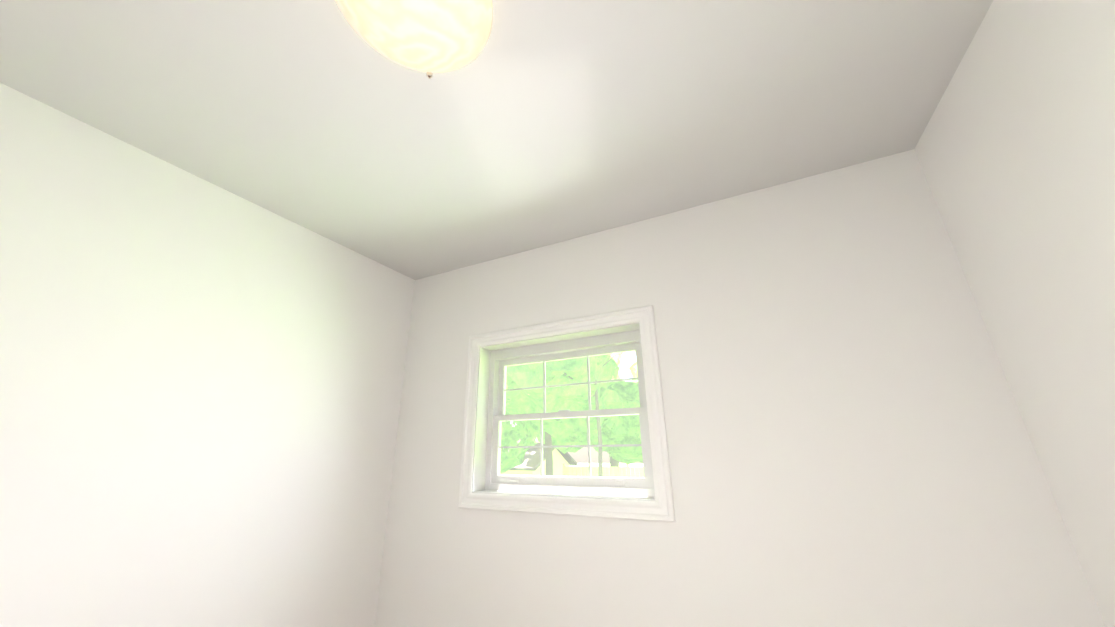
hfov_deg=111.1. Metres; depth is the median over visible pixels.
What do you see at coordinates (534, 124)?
ceiling
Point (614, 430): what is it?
tree
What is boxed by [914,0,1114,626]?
wall
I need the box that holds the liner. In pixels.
[472,323,654,500]
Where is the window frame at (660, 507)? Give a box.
[458,305,675,521]
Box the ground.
[570,463,642,474]
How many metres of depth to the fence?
13.23 m
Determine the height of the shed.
2.690 m
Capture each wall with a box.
[0,83,414,626]
[375,149,1104,626]
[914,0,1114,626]
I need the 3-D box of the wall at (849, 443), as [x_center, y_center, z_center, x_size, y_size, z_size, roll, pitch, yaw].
[0.349,0.727,1.730,2.830,2.440,0.200,-10,-21,25]
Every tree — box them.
[500,354,642,475]
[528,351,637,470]
[564,353,617,476]
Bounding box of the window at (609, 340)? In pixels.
[485,330,653,496]
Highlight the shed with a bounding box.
[501,443,577,475]
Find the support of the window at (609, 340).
in the wall at (849, 443)
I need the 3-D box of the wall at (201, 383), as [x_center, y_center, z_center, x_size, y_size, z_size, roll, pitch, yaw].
[-2.188,0.173,0.021,0.120,2.440,5.275,-10,-21,25]
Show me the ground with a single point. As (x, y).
(620, 464)
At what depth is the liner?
2.04 m
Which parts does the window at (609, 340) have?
window sash, window sash, sash glass, sash glass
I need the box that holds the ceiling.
[0,0,992,279]
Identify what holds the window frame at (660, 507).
in the wall at (849, 443)
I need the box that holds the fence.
[562,463,643,477]
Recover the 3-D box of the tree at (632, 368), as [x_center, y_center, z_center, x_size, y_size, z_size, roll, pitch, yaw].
[2.662,2.450,18.803,9.418,12.726,9.371,-10,-21,25]
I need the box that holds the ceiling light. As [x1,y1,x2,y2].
[335,0,492,78]
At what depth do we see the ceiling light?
0.95 m
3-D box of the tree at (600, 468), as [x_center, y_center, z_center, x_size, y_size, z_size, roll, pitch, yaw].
[0.620,1.072,7.208,3.382,7.777,3.532,-10,-21,25]

